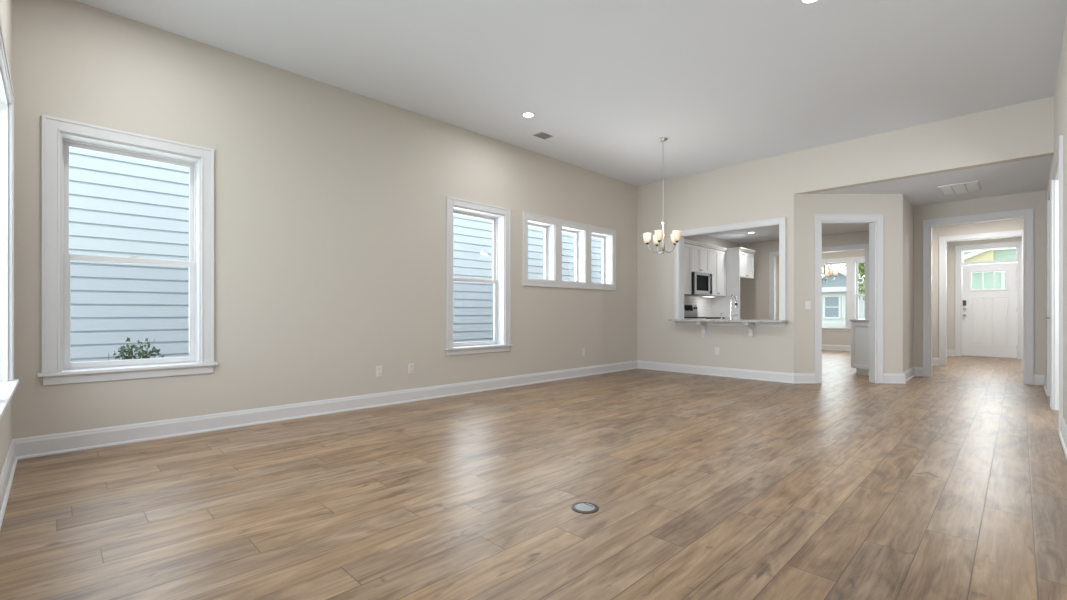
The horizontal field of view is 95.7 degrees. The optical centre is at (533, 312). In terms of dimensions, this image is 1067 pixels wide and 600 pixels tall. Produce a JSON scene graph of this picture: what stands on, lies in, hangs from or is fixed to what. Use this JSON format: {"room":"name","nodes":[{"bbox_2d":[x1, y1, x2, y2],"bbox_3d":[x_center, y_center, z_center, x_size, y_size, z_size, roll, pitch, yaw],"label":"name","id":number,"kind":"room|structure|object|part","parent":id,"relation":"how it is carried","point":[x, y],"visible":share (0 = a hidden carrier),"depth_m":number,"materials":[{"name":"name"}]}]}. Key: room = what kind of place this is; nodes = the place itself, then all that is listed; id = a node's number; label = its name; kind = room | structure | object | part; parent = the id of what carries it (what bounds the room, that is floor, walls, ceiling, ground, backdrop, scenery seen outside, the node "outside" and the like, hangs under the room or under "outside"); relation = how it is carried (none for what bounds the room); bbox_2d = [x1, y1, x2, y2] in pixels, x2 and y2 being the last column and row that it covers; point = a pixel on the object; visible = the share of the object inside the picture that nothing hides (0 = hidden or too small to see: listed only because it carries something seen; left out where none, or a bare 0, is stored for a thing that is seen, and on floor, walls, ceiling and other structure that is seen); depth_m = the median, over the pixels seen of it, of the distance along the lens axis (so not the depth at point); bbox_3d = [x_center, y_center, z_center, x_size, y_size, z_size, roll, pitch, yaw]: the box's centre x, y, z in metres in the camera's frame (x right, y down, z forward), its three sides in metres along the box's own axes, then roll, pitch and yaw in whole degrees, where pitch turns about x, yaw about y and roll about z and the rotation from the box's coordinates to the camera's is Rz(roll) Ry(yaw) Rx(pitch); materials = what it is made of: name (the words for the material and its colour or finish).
{"room":"empty living room","nodes":[
{"label":"empty living room","id":0,"kind":"room"},
{"bbox_2d":[0,0,11,474],"bbox_3d":[-1.819,-0.615,1.406,0.200,3.270,5.460,0,0,-45],"label":"wall","id":1,"kind":"structure","parent":0,"point":[5,5],"depth_m":2.87,"materials":[{"name":"grey paint"}]},
{"bbox_2d":[0,69,7,392],"bbox_3d":[-2.971,-0.422,2.567,0.198,1.725,0.930,0,0,-45],"label":"window","id":2,"kind":"structure","parent":1,"relation":"in","point":[3,98],"depth_m":2.95,"materials":[{"name":"white paint"}]},
{"bbox_2d":[0,439,17,529],"bbox_3d":[-1.739,0.930,1.486,0.026,0.140,5.060,0,0,-45],"label":"baseboard","id":3,"kind":"structure","parent":1,"relation":"attached to","point":[7,474],"depth_m":2.69,"materials":[{"name":"white paint"}]},
{"bbox_2d":[0,20,18,420],"bbox_3d":[-2.229,-0.431,1.852,0.243,1.887,3.200,0,0,-45],"label":"trim","id":4,"kind":"structure","parent":1,"relation":"attached to","point":[6,394],"depth_m":2.97,"materials":[{"name":"white paint"}]},
{"bbox_3d":[-2.167,-0.476,1.914,0.022,1.798,3.170,0,0,-45],"label":"casing","id":5,"kind":"part","parent":4,"relation":"part of","materials":[{"name":"white paint"}]},
{"bbox_3d":[-2.159,0.435,1.922,0.045,0.025,3.200,0,0,-45],"label":"window sill","id":6,"kind":"part","parent":4,"relation":"part of","materials":[{"name":"white paint"}]},
{"bbox_2d":[12,0,778,438],"bbox_3d":[1.720,-0.615,8.628,15.000,3.270,0.200,0,0,-45],"label":"wall","id":7,"kind":"structure","parent":0,"point":[330,201],"depth_m":4.58,"materials":[{"name":"grey paint"}]},
{"bbox_2d":[37,115,217,385],"bbox_3d":[-3.124,-0.431,3.784,1.064,1.887,0.243,0,0,-45],"label":"window","id":8,"kind":"structure","parent":7,"relation":"in","point":[57,367],"depth_m":3.65,"materials":[{"name":"white paint"}]},
{"bbox_3d":[-3.100,0.436,3.760,1.064,0.024,0.175,0,0,-45],"label":"sill","id":9,"kind":"part","parent":8,"relation":"part of","materials":[{"name":"white paint"}]},
{"bbox_3d":[-3.186,-0.422,3.846,0.840,1.725,0.068,0,0,-45],"label":"frame","id":10,"kind":"part","parent":8,"relation":"part of","materials":[{"name":"white plastic"}]},
{"bbox_3d":[-3.193,-0.829,3.854,0.796,0.868,0.024,0,0,-45],"label":"sash","id":11,"kind":"part","parent":8,"relation":"part of","materials":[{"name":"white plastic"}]},
{"bbox_3d":[-3.173,-0.007,3.834,0.796,0.846,0.028,0,0,-45],"label":"sash","id":12,"kind":"part","parent":8,"relation":"part of","materials":[{"name":"white plastic"}]},
{"bbox_2d":[13,361,637,459],"bbox_3d":[-0.829,0.930,5.937,7.590,0.140,0.026,0,0,-45],"label":"baseboard","id":13,"kind":"structure","parent":7,"relation":"attached to","point":[51,444],"depth_m":4.32,"materials":[{"name":"white paint"}]},
{"bbox_2d":[376,366,381,376],"bbox_3d":[-1.643,0.628,5.141,0.072,0.116,0.009,0,0,-45],"label":"wall outlet","id":14,"kind":"object","parent":7,"relation":"attached to","point":[378,368],"visible":1,"depth_m":5.13,"materials":[{"name":"white plastic"}]},
{"bbox_2d":[408,363,413,373],"bbox_3d":[-1.370,0.634,5.412,0.072,0.116,0.009,0,0,-45],"label":"wall outlet","id":15,"kind":"object","parent":7,"relation":"attached to","point":[410,366],"visible":1,"depth_m":5.41,"materials":[{"name":"white plastic"}]},
{"bbox_2d":[445,196,512,355],"bbox_3d":[-0.733,-0.429,6.159,1.054,1.892,0.243,0,0,-45],"label":"window","id":16,"kind":"structure","parent":7,"relation":"in","point":[466,208],"depth_m":6.39,"materials":[{"name":"white paint"}]},
{"bbox_3d":[-0.801,-0.828,6.228,0.786,0.870,0.024,0,0,-45],"label":"sash","id":17,"kind":"part","parent":16,"relation":"part of","materials":[{"name":"white plastic"}]},
{"bbox_3d":[-0.794,-0.420,6.221,0.830,1.730,0.068,0,0,-45],"label":"frame","id":18,"kind":"part","parent":16,"relation":"part of","materials":[{"name":"white plastic"}]},
{"bbox_3d":[-0.782,-0.003,6.208,0.786,0.848,0.028,0,0,-45],"label":"sash","id":19,"kind":"part","parent":16,"relation":"part of","materials":[{"name":"white plastic"}]},
{"bbox_3d":[-0.709,0.441,6.135,1.054,0.024,0.175,0,0,-45],"label":"sill","id":20,"kind":"part","parent":16,"relation":"part of","materials":[{"name":"white paint"}]},
{"bbox_2d":[528,219,554,280],"bbox_3d":[0.043,-0.873,6.961,0.560,0.835,0.198,0,0,-45],"label":"window","id":21,"kind":"structure","parent":7,"relation":"in","point":[549,229],"depth_m":7.12,"materials":[{"name":"white paint"}]},
{"bbox_3d":[0.003,-0.866,7.000,0.516,0.805,0.040,0,0,-45],"label":"sash","id":22,"kind":"part","parent":21,"relation":"part of","materials":[{"name":"white plastic"}]},
{"bbox_3d":[-0.003,-0.873,7.007,0.560,0.835,0.068,0,0,-45],"label":"frame","id":23,"kind":"part","parent":21,"relation":"part of","materials":[{"name":"white plastic"}]},
{"bbox_2d":[523,212,615,290],"bbox_3d":[0.620,-0.873,7.379,2.150,1.015,0.022,0,0,-45],"label":"trim","id":24,"kind":"structure","parent":7,"relation":"attached to","point":[559,223],"depth_m":7.17,"materials":[{"name":"white paint"}]},
{"bbox_2d":[562,226,584,282],"bbox_3d":[0.539,-0.873,7.454,0.560,0.835,0.198,0,0,-45],"label":"window","id":25,"kind":"structure","parent":7,"relation":"in","point":[579,234],"depth_m":7.63,"materials":[{"name":"white paint"}]},
{"bbox_3d":[0.500,-0.866,7.494,0.516,0.805,0.040,0,0,-45],"label":"sash","id":26,"kind":"part","parent":25,"relation":"part of","materials":[{"name":"white plastic"}]},
{"bbox_3d":[0.494,-0.873,7.500,0.560,0.835,0.068,0,0,-45],"label":"frame","id":27,"kind":"part","parent":25,"relation":"part of","materials":[{"name":"white plastic"}]},
{"bbox_2d":[591,231,611,284],"bbox_3d":[1.041,-0.873,7.952,0.567,0.835,0.198,0,0,-45],"label":"window","id":28,"kind":"structure","parent":7,"relation":"in","point":[606,238],"depth_m":8.12,"materials":[{"name":"white paint"}]},
{"bbox_3d":[1.001,-0.866,7.992,0.523,0.805,0.040,0,0,-45],"label":"sash","id":29,"kind":"part","parent":28,"relation":"part of","materials":[{"name":"white plastic"}]},
{"bbox_2d":[684,243,691,294],"bbox_3d":[2.728,-0.830,9.234,0.643,0.970,0.358,0,0,-45],"label":"upper cabinet","id":30,"kind":"object","parent":7,"relation":"attached to","point":[687,247],"visible":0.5,"depth_m":9.26,"materials":[{"name":"white paint"}]},
{"bbox_2d":[684,295,711,316],"bbox_3d":[2.950,-0.115,9.702,2.780,0.458,0.008,0,0,-45],"label":"tile backsplash","id":31,"kind":"structure","parent":7,"relation":"attached to","point":[704,304],"depth_m":10.34,"materials":[{"name":"white tile"}]},
{"bbox_2d":[691,245,708,272],"bbox_3d":[3.223,-1.050,9.726,0.748,0.530,0.358,0,0,-45],"label":"upper cabinet","id":32,"kind":"object","parent":7,"relation":"attached to","point":[699,255],"visible":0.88,"depth_m":9.59,"materials":[{"name":"white paint"}]},
{"bbox_3d":[3.188,-1.046,9.495,0.369,0.512,0.019,0,0,-45],"label":"door","id":33,"kind":"part","parent":32,"relation":"part of","materials":[{"name":"white paint"}]},
{"bbox_2d":[687,272,711,294],"bbox_3d":[3.251,-0.568,9.697,0.740,0.431,0.436,0,0,-45],"label":"microwave","id":34,"kind":"object","parent":32,"relation":"attached to","point":[701,283],"visible":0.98,"depth_m":9.50,"materials":[{"name":"grey metal"}]},
{"bbox_3d":[3.330,-0.575,9.540,0.630,0.400,0.025,0,0,-45],"label":"door","id":35,"kind":"part","parent":34,"relation":"part of","materials":[{"name":"silver metal"}]},
{"bbox_3d":[3.329,-0.575,9.540,0.510,0.310,0.019,0,0,-45],"label":"door glass","id":36,"kind":"part","parent":34,"relation":"part of","materials":[{"name":"black glass"}]},
{"bbox_3d":[3.454,-1.046,9.759,0.369,0.512,0.019,0,0,-45],"label":"door","id":37,"kind":"part","parent":32,"relation":"part of","materials":[{"name":"white paint"}]},
{"bbox_2d":[694,248,725,296],"bbox_3d":[3.775,-0.830,10.274,0.805,0.970,0.358,0,0,-45],"label":"upper cabinet","id":38,"kind":"object","parent":7,"relation":"attached to","point":[717,258],"visible":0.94,"depth_m":10.16,"materials":[{"name":"white paint"}]},
{"bbox_3d":[3.731,-0.826,10.033,0.398,0.952,0.019,0,0,-45],"label":"door","id":39,"kind":"part","parent":38,"relation":"part of","materials":[{"name":"white paint"}]},
{"bbox_3d":[4.017,-0.826,10.317,0.398,0.952,0.019,0,0,-45],"label":"door","id":40,"kind":"part","parent":38,"relation":"part of","materials":[{"name":"white paint"}]},
{"bbox_2d":[0,350,1066,599],"bbox_3d":[4.130,1.000,6.006,17.555,0.001,7.329,0,0,-45],"label":"floor","id":41,"kind":"structure","parent":0,"point":[950,484],"depth_m":2.54,"materials":[{"name":"brown wood"}]},
{"bbox_2d":[571,502,598,513],"bbox_3d":[0.263,0.997,2.467,0.140,0.006,0.140,0,0,-45],"label":"floor outlet","id":42,"kind":"object","parent":41,"relation":"on","point":[580,507],"visible":1,"depth_m":2.46,"materials":[{"name":"grey metal"}]},
{"bbox_3d":[0.263,0.997,2.467,0.104,0.004,0.104,0,0,-45],"label":"lid","id":43,"kind":"part","parent":42,"relation":"part of","materials":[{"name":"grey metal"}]},
{"bbox_2d":[684,304,724,318],"bbox_3d":[3.349,0.417,9.599,0.748,1.165,0.694,0,0,-45],"label":"range","id":44,"kind":"object","parent":41,"relation":"on","point":[690,310],"visible":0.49,"depth_m":9.78,"materials":[{"name":"silver metal"}]},
{"bbox_3d":[3.130,-0.033,9.819,0.744,0.265,0.073,0,0,-45],"label":"control panel","id":45,"kind":"part","parent":44,"relation":"part of","materials":[{"name":"silver metal"}]},
{"bbox_2d":[684,317,724,318],"bbox_3d":[3.331,0.112,9.617,0.748,0.024,0.643,0,0,-45],"label":"cooktop","id":46,"kind":"object","parent":44,"relation":"in","point":[684,317],"depth_m":9.32,"materials":[{"name":"black glass"}]},
{"bbox_2d":[712,250,753,318],"bbox_3d":[4.449,-0.159,10.746,0.818,2.313,0.638,0,0,-45],"label":"tall cabinet","id":47,"kind":"object","parent":41,"relation":"on","point":[739,264],"visible":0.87,"depth_m":10.41,"materials":[{"name":"white paint"}]},
{"bbox_2d":[684,239,755,253],"bbox_3d":[3.476,-1.345,9.768,3.578,0.059,0.654,0,0,-45],"label":"crown molding","id":48,"kind":"structure","parent":47,"relation":"attached to","point":[686,241],"depth_m":10.09,"materials":[{"name":"white paint"}]},
{"bbox_3d":[4.157,-0.159,10.478,0.020,2.313,0.606,0,0,-45],"label":"panel","id":49,"kind":"part","parent":47,"relation":"part of","materials":[{"name":"white paint"}]},
{"bbox_3d":[4.514,-1.028,10.417,0.390,0.547,0.019,0,0,-45],"label":"door","id":50,"kind":"part","parent":47,"relation":"part of","materials":[{"name":"white paint"}]},
{"bbox_3d":[4.795,-1.028,10.696,0.391,0.547,0.019,0,0,-45],"label":"door","id":51,"kind":"part","parent":47,"relation":"part of","materials":[{"name":"white paint"}]},
{"bbox_2d":[851,321,868,375],"bbox_3d":[5.879,0.575,8.159,2.559,0.850,0.690,0,0,-45],"label":"base cabinet","id":52,"kind":"object","parent":41,"relation":"on","point":[859,329],"visible":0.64,"depth_m":7.71,"materials":[{"name":"white paint"}]},
{"bbox_3d":[5.450,0.527,8.164,0.614,0.739,0.019,0,0,-45],"label":"door","id":53,"kind":"part","parent":52,"relation":"part of","materials":[{"name":"white paint"}]},
{"bbox_2d":[850,318,868,321],"bbox_3d":[5.880,0.131,8.144,2.618,0.032,0.669,0,0,-45],"label":"countertop","id":54,"kind":"structure","parent":52,"relation":"on","point":[867,319],"depth_m":7.67,"materials":[{"name":"stone"}]},
{"bbox_3d":[3.301,0.575,7.809,0.618,0.850,0.708,0,0,-45],"label":"base cabinet","id":55,"kind":"object","parent":41,"relation":"on","visible":0},
{"bbox_2d":[667,319,787,322],"bbox_3d":[3.177,0.131,7.651,1.050,0.032,1.760,0,0,-45],"label":"countertop","id":56,"kind":"structure","parent":55,"relation":"on","point":[689,320],"depth_m":7.36,"materials":[{"name":"stone"}]},
{"bbox_2d":[730,294,737,318],"bbox_3d":[3.252,-0.089,7.761,0.248,0.408,0.136,0,0,-45],"label":"kitchen faucet","id":57,"kind":"object","parent":56,"relation":"on","point":[732,295],"visible":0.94,"depth_m":7.71,"materials":[{"name":"silver metal"}]},
{"bbox_2d":[74,0,1066,185],"bbox_3d":[0.873,-2.300,4.080,7.790,0.100,5.460,0,0,-45],"label":"ceiling","id":58,"kind":"structure","parent":0,"point":[727,83],"depth_m":4.32,"materials":[{"name":"white paint"}]},
{"bbox_2d":[521,112,534,117],"bbox_3d":[-0.059,-2.247,5.502,0.160,0.006,0.160,0,0,-45],"label":"recessed light","id":59,"kind":"object","parent":58,"relation":"in","point":[525,114],"visible":1,"depth_m":5.49,"materials":[{"name":"white paint"}]},
{"bbox_2d":[533,132,552,139],"bbox_3d":[0.120,-2.243,6.151,0.220,0.014,0.160,0,0,-45],"label":"ceiling vent","id":60,"kind":"object","parent":58,"relation":"in","point":[542,135],"visible":1,"depth_m":6.13,"materials":[{"name":"grey metal"}]},
{"bbox_2d":[643,137,680,253],"bbox_3d":[1.694,-1.502,6.261,0.486,1.495,0.469,0,0,-45],"label":"chandelier","id":61,"kind":"object","parent":58,"relation":"hanging from","point":[659,234],"visible":1,"depth_m":6.26,"materials":[{"name":"beige glass"}]},
{"bbox_3d":[1.485,-0.968,6.309,0.106,0.125,0.106,0,0,-45],"label":"lamp shade","id":62,"kind":"part","parent":61,"relation":"part of","materials":[{"name":"white glass"}]},
{"bbox_3d":[1.654,-0.968,6.473,0.106,0.125,0.106,0,0,-45],"label":"lamp shade","id":63,"kind":"part","parent":61,"relation":"part of","materials":[{"name":"white glass"}]},
{"bbox_3d":[1.588,-0.968,6.098,0.106,0.125,0.106,0,0,-45],"label":"lamp shade","id":64,"kind":"part","parent":61,"relation":"part of","materials":[{"name":"white glass"}]},
{"bbox_3d":[1.821,-0.968,6.131,0.106,0.125,0.106,0,0,-45],"label":"lamp shade","id":65,"kind":"part","parent":61,"relation":"part of","materials":[{"name":"white glass"}]},
{"bbox_2d":[799,0,818,4],"bbox_3d":[1.988,-2.247,3.448,0.160,0.006,0.160,0,0,-45],"label":"recessed light","id":66,"kind":"object","parent":58,"relation":"in","point":[805,2],"visible":1,"depth_m":3.49,"materials":[{"name":"white paint"}]},
{"bbox_2d":[637,96,1053,372],"bbox_3d":[3.687,-0.615,6.874,0.140,3.270,5.060,0,0,-45],"label":"wall","id":67,"kind":"structure","parent":0,"point":[762,189],"depth_m":6.97,"materials":[{"name":"grey paint"}]},
{"bbox_2d":[695,322,707,336],"bbox_3d":[2.658,0.274,7.640,0.239,0.252,0.090,0,0,-45],"label":"bracket","id":68,"kind":"object","parent":67,"relation":"attached to","point":[704,328],"visible":0.93,"depth_m":7.67,"materials":[{"name":"white paint"}]},
{"bbox_2d":[637,360,794,382],"bbox_3d":[2.753,0.930,7.697,0.026,0.140,2.578,0,0,-45],"label":"baseboard","id":69,"kind":"structure","parent":67,"relation":"attached to","point":[783,377],"depth_m":7.53,"materials":[{"name":"white paint"}]},
{"bbox_2d":[674,217,785,326],"bbox_3d":[3.022,-0.573,7.524,0.167,1.565,1.731,0,0,-45],"label":"trim","id":70,"kind":"structure","parent":67,"relation":"attached to","point":[781,221],"depth_m":7.45,"materials":[{"name":"white paint"}]},
{"bbox_2d":[743,322,754,338],"bbox_3d":[3.175,0.274,7.120,0.239,0.252,0.090,0,0,-45],"label":"bracket","id":71,"kind":"object","parent":67,"relation":"attached to","point":[750,325],"visible":1,"depth_m":7.15,"materials":[{"name":"white paint"}]},
{"bbox_2d":[794,194,902,372],"bbox_3d":[4.434,-0.323,6.860,1.530,2.685,0.120,0,0,0],"label":"wall","id":72,"kind":"structure","parent":0,"point":[806,206],"depth_m":6.80,"materials":[{"name":"grey paint"}]},
{"bbox_2d":[805,301,810,308],"bbox_3d":[3.863,-0.100,6.795,0.072,0.116,0.010,0,0,0],"label":"light switch","id":73,"kind":"object","parent":72,"relation":"attached to","point":[807,303],"visible":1,"depth_m":6.79,"materials":[{"name":"white plastic"}]},
{"bbox_2d":[815,214,882,382],"bbox_3d":[4.433,-0.188,6.860,0.955,2.375,0.164,0,0,0],"label":"trim","id":74,"kind":"structure","parent":72,"relation":"attached to","point":[875,221],"depth_m":6.78,"materials":[{"name":"white paint"}]},
{"bbox_2d":[794,373,905,383],"bbox_3d":[4.442,0.930,6.787,1.563,0.140,0.026,0,0,0],"label":"baseboard","id":75,"kind":"structure","parent":72,"relation":"attached to","point":[799,378],"depth_m":6.79,"materials":[{"name":"white paint"}]},
{"bbox_2d":[705,156,1052,243],"bbox_3d":[6.928,-1.715,8.867,7.271,0.100,7.200,0,0,-45],"label":"ceiling","id":76,"kind":"structure","parent":0,"point":[1029,175],"depth_m":6.40,"materials":[{"name":"white paint"}]},
{"bbox_2d":[822,262,837,281],"bbox_3d":[7.055,-1.192,11.649,0.475,0.945,0.485,0,0,-45],"label":"chandelier","id":77,"kind":"object","parent":76,"relation":"hanging from","point":[828,273],"visible":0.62,"depth_m":11.56,"materials":[{"name":"white glass"}]},
{"bbox_2d":[937,181,980,195],"bbox_3d":[5.718,-1.659,6.482,0.650,0.012,0.400,0,0,-45],"label":"ceiling vent","id":78,"kind":"object","parent":76,"relation":"in","point":[973,186],"visible":1,"depth_m":6.45,"materials":[{"name":"white metal"}]},
{"bbox_2d":[739,218,1022,357],"bbox_3d":[6.809,-0.323,9.975,0.120,2.685,5.060,0,0,-45],"label":"wall","id":79,"kind":"structure","parent":0,"point":[754,293],"depth_m":10.19,"materials":[{"name":"grey paint"}]},
{"bbox_2d":[769,244,868,318],"bbox_3d":[6.217,-0.200,10.571,0.164,2.400,1.960,0,0,-45],"label":"trim","id":80,"kind":"structure","parent":79,"relation":"attached to","point":[772,255],"depth_m":10.39,"materials":[{"name":"white paint"}]},
{"bbox_2d":[932,358,938,365],"bbox_3d":[8.036,0.930,8.636,0.026,0.140,1.430,0,0,-45],"label":"baseboard","id":81,"kind":"structure","parent":79,"relation":"attached to","point":[935,361],"depth_m":9.10,"materials":[{"name":"white paint"}]},
{"bbox_2d":[939,230,1022,369],"bbox_3d":[8.083,-0.207,8.692,0.164,2.415,1.195,0,0,-45],"label":"trim","id":82,"kind":"structure","parent":79,"relation":"attached to","point":[943,240],"depth_m":9.01,"materials":[{"name":"white paint"}]},
{"bbox_2d":[903,196,912,371],"bbox_3d":[7.312,-0.323,9.008,6.128,2.685,0.120,0,0,-45],"label":"wall","id":83,"kind":"structure","parent":0,"point":[907,206],"depth_m":7.20,"materials":[{"name":"grey paint"}]},
{"bbox_2d":[903,350,948,381],"bbox_3d":[7.363,0.930,8.956,6.130,0.140,0.026,0,0,-45],"label":"baseboard","id":84,"kind":"structure","parent":83,"relation":"attached to","point":[910,373],"depth_m":7.27,"materials":[{"name":"white paint"}]},
{"bbox_2d":[822,237,1021,349],"bbox_3d":[8.873,-0.323,11.926,0.200,2.685,5.200,0,0,-45],"label":"wall","id":85,"kind":"structure","parent":0,"point":[828,337],"depth_m":11.10,"materials":[{"name":"grey paint"}]},
{"bbox_2d":[822,261,846,327],"bbox_3d":[7.906,-0.453,12.899,0.198,1.755,0.835,0,0,-45],"label":"window","id":86,"kind":"structure","parent":85,"relation":"in","point":[838,262],"depth_m":12.77,"materials":[{"name":"white paint"}]},
{"bbox_3d":[7.939,-0.021,12.933,0.028,0.877,0.791,0,0,-45],"label":"sash","id":87,"kind":"part","parent":86,"relation":"part of","materials":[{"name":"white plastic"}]},
{"bbox_2d":[822,256,864,331],"bbox_3d":[8.172,-0.460,12.459,0.045,1.920,2.035,0,0,-45],"label":"trim","id":88,"kind":"structure","parent":85,"relation":"attached to","point":[850,260],"depth_m":12.48,"materials":[{"name":"white paint"}]},
{"bbox_2d":[854,260,864,318],"bbox_3d":[8.610,-0.453,12.190,0.198,1.755,0.835,0,0,-45],"label":"window","id":89,"kind":"structure","parent":85,"relation":"in","point":[856,262],"depth_m":12.46,"materials":[{"name":"white paint"}]},
{"bbox_3d":[8.656,-0.453,12.236,0.068,1.755,0.835,0,0,-45],"label":"frame","id":90,"kind":"part","parent":89,"relation":"part of","materials":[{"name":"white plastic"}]},
{"bbox_3d":[8.664,-0.866,12.243,0.024,0.883,0.791,0,0,-45],"label":"sash","id":91,"kind":"part","parent":89,"relation":"part of","materials":[{"name":"white plastic"}]},
{"bbox_3d":[8.644,-0.021,12.223,0.028,0.877,0.791,0,0,-45],"label":"sash","id":92,"kind":"part","parent":89,"relation":"part of","materials":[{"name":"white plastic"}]},
{"bbox_2d":[822,344,954,355],"bbox_3d":[8.744,0.930,11.896,0.026,0.140,5.060,0,0,-45],"label":"baseboard","id":93,"kind":"structure","parent":85,"relation":"attached to","point":[824,346],"depth_m":12.61,"materials":[{"name":"white paint"}]},
{"bbox_2d":[955,241,1021,358],"bbox_3d":[10.070,-0.255,10.683,0.254,2.510,1.110,0,0,-45],"label":"door","id":94,"kind":"structure","parent":85,"relation":"in","point":[988,322],"depth_m":10.64,"materials":[{"name":"white paint"}]},
{"bbox_2d":[969,269,1007,290],"bbox_3d":[10.044,-0.703,10.668,0.052,0.465,0.625,0,0,-45],"label":"window","id":95,"kind":"structure","parent":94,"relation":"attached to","point":[971,271],"depth_m":10.64,"materials":[{"name":"white paint"}]},
{"bbox_3d":[10.085,-1.258,10.699,0.050,0.285,0.890,0,0,-45],"label":"transom frame","id":96,"kind":"part","parent":94,"relation":"part of","materials":[{"name":"white plastic"}]},
{"bbox_2d":[913,190,1045,374],"bbox_3d":[6.527,-0.323,7.137,0.120,2.685,1.430,0,0,-45],"label":"wall","id":97,"kind":"structure","parent":0,"point":[1036,200],"depth_m":6.91,"materials":[{"name":"grey paint"}]},
{"bbox_2d":[923,208,1033,384],"bbox_3d":[6.527,-0.216,7.137,0.164,2.432,1.200,0,0,-45],"label":"trim","id":98,"kind":"structure","parent":97,"relation":"attached to","point":[1027,215],"depth_m":6.84,"materials":[{"name":"white paint"}]},
{"bbox_2d":[914,367,1044,384],"bbox_3d":[6.475,0.930,7.085,0.026,0.140,1.430,0,0,-45],"label":"baseboard","id":99,"kind":"structure","parent":97,"relation":"attached to","point":[1038,379],"depth_m":6.65,"materials":[{"name":"white paint"}]},
{"bbox_2d":[1046,17,1066,424],"bbox_3d":[5.334,-0.615,4.846,14.800,3.270,0.140,0,0,-45],"label":"wall","id":100,"kind":"structure","parent":0,"point":[1060,95],"depth_m":3.93,"materials":[{"name":"grey paint"}]},
{"bbox_2d":[1043,178,1050,403],"bbox_3d":[5.889,-0.212,5.438,0.960,2.425,0.198,0,0,-45],"label":"door","id":101,"kind":"structure","parent":100,"relation":"in","point":[1048,317],"depth_m":5.74,"materials":[{"name":"white paint"}]},
{"bbox_3d":[5.852,-0.212,5.474,0.960,2.425,0.022,0,0,-45],"label":"casing","id":102,"kind":"part","parent":101,"relation":"part of","materials":[{"name":"white paint"}]},
{"bbox_2d":[1043,375,1066,458],"bbox_3d":[5.276,0.930,4.905,14.800,0.140,0.026,0,0,-45],"label":"baseboard","id":103,"kind":"structure","parent":100,"relation":"attached to","point":[1063,434],"depth_m":3.72,"materials":[{"name":"white paint"}]},
{"bbox_2d":[1051,135,1062,431],"bbox_3d":[4.916,-0.225,4.431,1.500,2.450,0.184,0,0,-45],"label":"trim","id":104,"kind":"structure","parent":100,"relation":"attached to","point":[1057,168],"depth_m":4.92,"materials":[{"name":"white paint"}]},
{"label":"outside","id":105,"kind":"structure","parent":0,"visible":0},
{"bbox_3d":[-3.460,1.585,3.343,29.800,0.070,80.000,0,0,-45],"label":"ground","id":106,"kind":"structure","parent":105,"visible":0},
{"bbox_2d":[69,147,601,362],"bbox_3d":[-2.406,-1.820,8.809,27.000,6.760,0.328,0,0,-45],"label":"neighbor house","id":107,"kind":"structure","parent":106,"relation":"on","point":[120,206],"depth_m":6.10,"materials":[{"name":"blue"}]},
{"bbox_3d":[-1.494,1.539,7.536,20.500,0.019,2.760,0,0,-45],"label":"mulch bed","id":108,"kind":"object","parent":106,"relation":"on","visible":0},
{"bbox_2d":[113,337,164,359],"bbox_3d":[-3.698,0.877,4.531,0.417,1.304,0.263,0,0,-45],"label":"bush","id":109,"kind":"object","parent":108,"relation":"on","point":[129,352],"visible":0.16,"depth_m":4.51,"materials":[{"name":"green plant"}]},
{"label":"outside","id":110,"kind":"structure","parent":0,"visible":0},
{"bbox_3d":[35.625,1.585,38.632,45.000,0.070,85.000,0,0,-45],"label":"ground","id":111,"kind":"structure","parent":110,"visible":0},
{"bbox_2d":[822,322,845,325],"bbox_3d":[16.971,1.075,30.325,0.060,0.950,6.500,0,0,-45],"label":"porch railing","id":112,"kind":"object","parent":111,"relation":"on","point":[838,323],"visible":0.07,"depth_m":29.09,"materials":[{"name":"white wood"}]},
{"bbox_2d":[822,264,845,275],"bbox_3d":[24.156,-2.834,40.946,5.555,8.792,4.874,0,0,-45],"label":"street tree","id":113,"kind":"object","parent":111,"relation":"on","point":[823,266],"visible":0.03,"depth_m":40.68,"materials":[{"name":"green plant"}]},
{"bbox_2d":[822,268,864,325],"bbox_3d":[19.698,-0.595,33.880,7.100,4.290,9.100,0,0,-45],"label":"house","id":114,"kind":"structure","parent":111,"relation":"on","point":[833,308],"depth_m":30.28,"materials":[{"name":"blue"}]},
{"bbox_3d":[18.905,-0.325,30.591,0.020,1.250,0.750,0,0,-45],"label":"pane","id":115,"kind":"part","parent":114,"relation":"part of","materials":[{"name":"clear glass"}]},
{"bbox_2d":[963,248,1015,288],"bbox_3d":[22.951,-1.925,23.792,8.700,6.950,7.400,0,0,-45],"label":"house","id":116,"kind":"structure","parent":111,"relation":"on","point":[998,254],"depth_m":21.28,"materials":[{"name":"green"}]},
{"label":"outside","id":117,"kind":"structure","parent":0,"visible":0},
{"bbox_3d":[17.531,1.595,20.664,6.000,0.050,85.000,0,0,-45],"label":"street","id":118,"kind":"object","parent":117,"visible":0},
{"bbox_2d":[842,262,864,301],"bbox_3d":[15.810,-1.670,22.442,2.031,6.467,2.499,0,0,-45],"label":"street tree","id":119,"kind":"object","parent":118,"relation":"on","point":[861,268],"visible":0.04,"depth_m":22.55,"materials":[{"name":"green plant"}]}
]}

